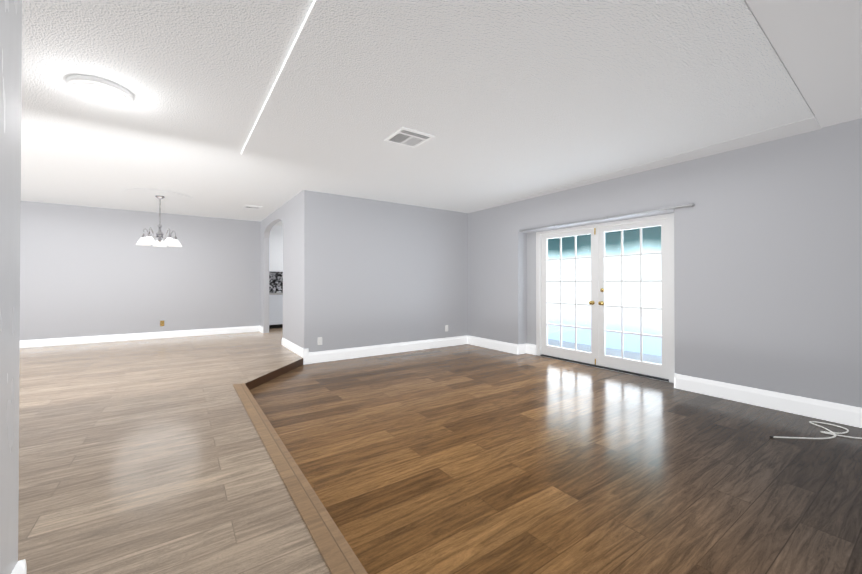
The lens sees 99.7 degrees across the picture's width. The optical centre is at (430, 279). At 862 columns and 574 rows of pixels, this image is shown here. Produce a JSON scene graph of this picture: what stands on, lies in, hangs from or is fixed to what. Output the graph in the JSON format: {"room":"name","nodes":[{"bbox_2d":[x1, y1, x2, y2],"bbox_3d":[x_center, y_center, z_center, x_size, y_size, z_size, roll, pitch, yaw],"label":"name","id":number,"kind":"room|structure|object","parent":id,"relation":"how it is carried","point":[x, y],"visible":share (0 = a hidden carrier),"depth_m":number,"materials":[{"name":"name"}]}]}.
{"room":"empty living room","nodes":[
{"label":"empty living room","id":0,"kind":"room"},
{"bbox_2d":[0,0,21,573],"bbox_3d":[-0.042,-0.096,-0.886,0.120,2.670,5.300,0,0,-35],"label":"wall","id":1,"kind":"structure","parent":0,"point":[10,97],"depth_m":1.20,"materials":[{"name":"grey paint"}]},
{"bbox_2d":[11,559,25,573],"bbox_3d":[0.010,1.074,-0.846,0.017,0.130,5.317,0,0,-35],"label":"baseboard","id":2,"kind":"structure","parent":1,"relation":"attached to","point":[20,568],"depth_m":1.31,"materials":[{"name":"white"}]},
{"bbox_2d":[20,201,260,339],"bbox_3d":[-6.402,-0.047,6.965,5.970,2.670,0.150,0,0,-35],"label":"wall","id":3,"kind":"structure","parent":0,"point":[90,271],"depth_m":7.18,"materials":[{"name":"grey paint"}]},
{"bbox_2d":[20,326,258,347],"bbox_3d":[-6.404,1.123,6.854,5.850,0.130,0.017,0,0,-35],"label":"baseboard","id":4,"kind":"structure","parent":3,"relation":"attached to","point":[167,334],"depth_m":7.17,"materials":[{"name":"white wood"}]},
{"bbox_2d":[18,328,330,573],"bbox_3d":[-1.691,1.274,3.072,9.300,0.220,13.700,0,0,-35],"label":"floor","id":5,"kind":"structure","parent":0,"point":[147,456],"depth_m":2.29,"materials":[{"name":"brown wood"}]},
{"bbox_2d":[269,296,282,327],"bbox_3d":[-4.000,0.783,9.231,0.556,0.840,0.647,0,0,-35],"label":"base cabinet","id":6,"kind":"object","parent":5,"relation":"on","point":[275,310],"depth_m":8.98,"materials":[{"name":"grey"}]},
{"bbox_2d":[269,292,282,295],"bbox_3d":[-3.228,0.349,9.760,2.424,0.036,0.659,0,0,-35],"label":"countertop","id":7,"kind":"structure","parent":6,"relation":"on","point":[280,293],"depth_m":8.96,"materials":[{"name":"white stone"}]},
{"bbox_2d":[233,383,367,573],"bbox_3d":[0.084,1.161,0.840,0.115,0.039,7.908,0,0,-35],"label":"trim","id":8,"kind":"structure","parent":5,"relation":"attached to","point":[339,556],"depth_m":1.89,"materials":[{"name":"brown wood"}]},
{"bbox_2d":[260,191,301,347],"bbox_3d":[-2.950,-0.046,7.115,0.120,2.670,3.530,0,0,-35],"label":"wall","id":9,"kind":"structure","parent":0,"point":[288,214],"depth_m":6.33,"materials":[{"name":"grey paint"}]},
{"bbox_2d":[282,338,302,356],"bbox_3d":[-2.341,1.168,6.107,0.017,0.230,1.370,0,0,-35],"label":"baseboard","id":10,"kind":"structure","parent":9,"relation":"attached to","point":[291,346],"depth_m":6.02,"materials":[{"name":"white wood"}]},
{"bbox_2d":[302,189,467,352],"bbox_3d":[-0.625,-0.050,6.505,3.250,2.670,0.120,0,0,-35],"label":"wall","id":11,"kind":"structure","parent":0,"point":[376,272],"depth_m":6.25,"materials":[{"name":"grey paint"}]},
{"bbox_2d":[318,337,321,344],"bbox_3d":[-1.727,0.950,5.658,0.070,0.115,0.008,0,0,-35],"label":"outlet","id":12,"kind":"object","parent":11,"relation":"attached to","point":[319,340],"visible":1,"depth_m":5.66,"materials":[{"name":"white plastic"}]},
{"bbox_2d":[303,336,466,364],"bbox_3d":[-0.593,1.170,6.437,3.267,0.230,0.017,0,0,-35],"label":"baseboard","id":13,"kind":"structure","parent":11,"relation":"attached to","point":[340,354],"depth_m":6.21,"materials":[{"name":"white wood"}]},
{"bbox_2d":[21,0,861,226],"bbox_3d":[-1.619,-1.443,3.047,9.670,0.126,13.850,0,0,-35],"label":"ceiling","id":14,"kind":"structure","parent":0,"point":[196,79],"depth_m":2.72,"materials":[{"name":"white paint"}]},
{"bbox_2d":[66,75,132,104],"bbox_3d":[-2.427,-1.373,2.676,0.364,0.072,0.364,0,0,-35],"label":"flush-mount light","id":15,"kind":"object","parent":14,"relation":"attached to","point":[100,90],"visible":1,"depth_m":2.60,"materials":[{"name":"white glass"}]},
{"bbox_2d":[123,188,193,202],"bbox_3d":[-4.456,-1.382,5.979,0.940,0.012,0.940,0,0,-35],"label":"ceiling medallion","id":16,"kind":"object","parent":14,"relation":"attached to","point":[150,194],"visible":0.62,"depth_m":5.92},
{"bbox_2d":[136,195,181,246],"bbox_3d":[-4.469,-0.972,5.990,0.618,0.808,0.602,0,0,-35],"label":"pendant chandelier","id":17,"kind":"object","parent":16,"relation":"hanging from","point":[149,240],"visible":1,"depth_m":5.93,"materials":[{"name":"white glass"}]},
{"bbox_2d":[243,205,262,209],"bbox_3d":[-3.373,-1.377,6.874,0.300,0.011,0.300,0,0,-35],"label":"ceiling vent","id":18,"kind":"object","parent":14,"relation":"in","point":[252,207],"visible":1,"depth_m":6.88,"materials":[{"name":"white metal"}]},
{"bbox_2d":[242,0,813,212],"bbox_3d":[0.430,-1.390,4.061,4.215,0.020,5.115,0,0,-35],"label":"ceiling panel","id":19,"kind":"object","parent":14,"relation":"attached to","point":[502,101],"visible":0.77,"depth_m":2.72,"materials":[{"name":"white paint"}]},
{"bbox_2d":[241,0,315,155],"bbox_3d":[-0.961,-1.394,2.451,0.105,0.011,4.051,0,0,-35],"label":"bead","id":20,"kind":"object","parent":19,"relation":"attached to","point":[304,21],"visible":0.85,"depth_m":2.33,"materials":[{"name":"white paint"}]},
{"bbox_2d":[384,127,434,148],"bbox_3d":[-0.215,-1.378,3.538,0.360,0.011,0.370,0,0,-35],"label":"air vent","id":21,"kind":"object","parent":19,"relation":"attached to","point":[407,137],"visible":1,"depth_m":3.52,"materials":[{"name":"white metal"}]},
{"bbox_2d":[743,0,814,116],"bbox_3d":[1.725,-1.397,1.939,3.830,0.008,0.156,0,0,-35],"label":"bead","id":22,"kind":"object","parent":19,"relation":"attached to","point":[776,53],"visible":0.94,"depth_m":2.23,"materials":[{"name":"white"}]},
{"bbox_2d":[249,344,861,573],"bbox_3d":[1.530,1.320,2.503,4.650,0.120,9.100,0,0,-35],"label":"floor","id":23,"kind":"structure","parent":0,"point":[465,459],"depth_m":2.42,"materials":[{"name":"brown wood"}]},
{"bbox_2d":[770,421,861,438],"bbox_3d":[3.309,1.256,2.831,0.880,0.012,0.815,0,0,-35],"label":"power cord","id":24,"kind":"object","parent":23,"relation":"on","point":[835,434],"visible":0.98,"depth_m":2.96,"materials":[{"name":"white plastic"}]},
{"bbox_2d":[468,118,861,407],"bbox_3d":[2.142,-0.004,5.731,0.420,2.770,13.700,0,0,-35],"label":"wall","id":25,"kind":"structure","parent":0,"point":[767,266],"depth_m":3.76,"materials":[{"name":"grey paint"}]},
{"bbox_2d":[467,336,518,353],"bbox_3d":[1.128,1.203,6.804,0.017,0.168,1.311,0,0,-35],"label":"baseboard","id":26,"kind":"structure","parent":25,"relation":"attached to","point":[482,342],"depth_m":6.74,"materials":[{"name":"white wood"}]},
{"bbox_2d":[536,213,674,382],"bbox_3d":[2.466,0.229,5.402,0.139,2.100,2.123,0,0,-35],"label":"french door","id":27,"kind":"structure","parent":25,"relation":"in","point":[664,370],"depth_m":5.29,"materials":[{"name":"white wood"}]},
{"bbox_2d":[589,228,603,364],"bbox_3d":[2.429,0.241,5.353,0.074,2.025,0.214,0,0,-35],"label":"hardware piece","id":28,"kind":"object","parent":27,"relation":"attached to","point":[599,302],"visible":1,"depth_m":5.38,"materials":[{"name":"gold metal"}]},
{"bbox_2d":[519,203,693,231],"bbox_3d":[2.251,-0.851,5.180,0.034,0.040,2.570,0,0,-35],"label":"track","id":29,"kind":"object","parent":25,"relation":"attached to","point":[647,211],"visible":0.94,"depth_m":4.85,"materials":[{"name":"silver metal"}]},
{"bbox_2d":[674,373,861,427],"bbox_3d":[4.363,1.174,2.127,0.017,0.168,5.256,0,0,-35],"label":"baseboard","id":30,"kind":"structure","parent":25,"relation":"attached to","point":[831,412],"depth_m":3.55,"materials":[{"name":"white wood"}]},
{"bbox_3d":[-3.173,-0.026,10.293,3.130,2.670,0.150,0,0,-35],"label":"wall","id":31,"kind":"structure","parent":0,"visible":0},
{"bbox_2d":[269,272,282,292],"bbox_3d":[-3.412,0.060,10.028,2.425,0.545,0.011,0,0,-35],"label":"wall picture","id":32,"kind":"object","parent":31,"relation":"attached to","point":[275,282],"depth_m":9.56},
{"bbox_2d":[269,226,282,271],"bbox_3d":[-3.311,-0.788,9.887,2.425,1.149,0.367,0,0,-35],"label":"upper cabinet","id":33,"kind":"object","parent":31,"relation":"attached to","point":[276,250],"visible":0.12,"depth_m":9.24,"materials":[{"name":"white"}]},
{"label":"outside","id":34,"kind":"structure","parent":0,"visible":0},
{"bbox_2d":[538,339,671,382],"bbox_3d":[3.236,1.359,5.811,1.480,0.145,8.000,0,0,-35],"label":"ground","id":35,"kind":"structure","parent":34,"point":[586,348],"depth_m":6.38,"materials":[{"name":"white"}]},
{"bbox_2d":[548,226,661,355],"bbox_3d":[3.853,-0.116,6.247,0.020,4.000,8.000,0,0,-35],"label":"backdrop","id":36,"kind":"structure","parent":34,"point":[651,263],"depth_m":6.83,"materials":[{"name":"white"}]}
]}

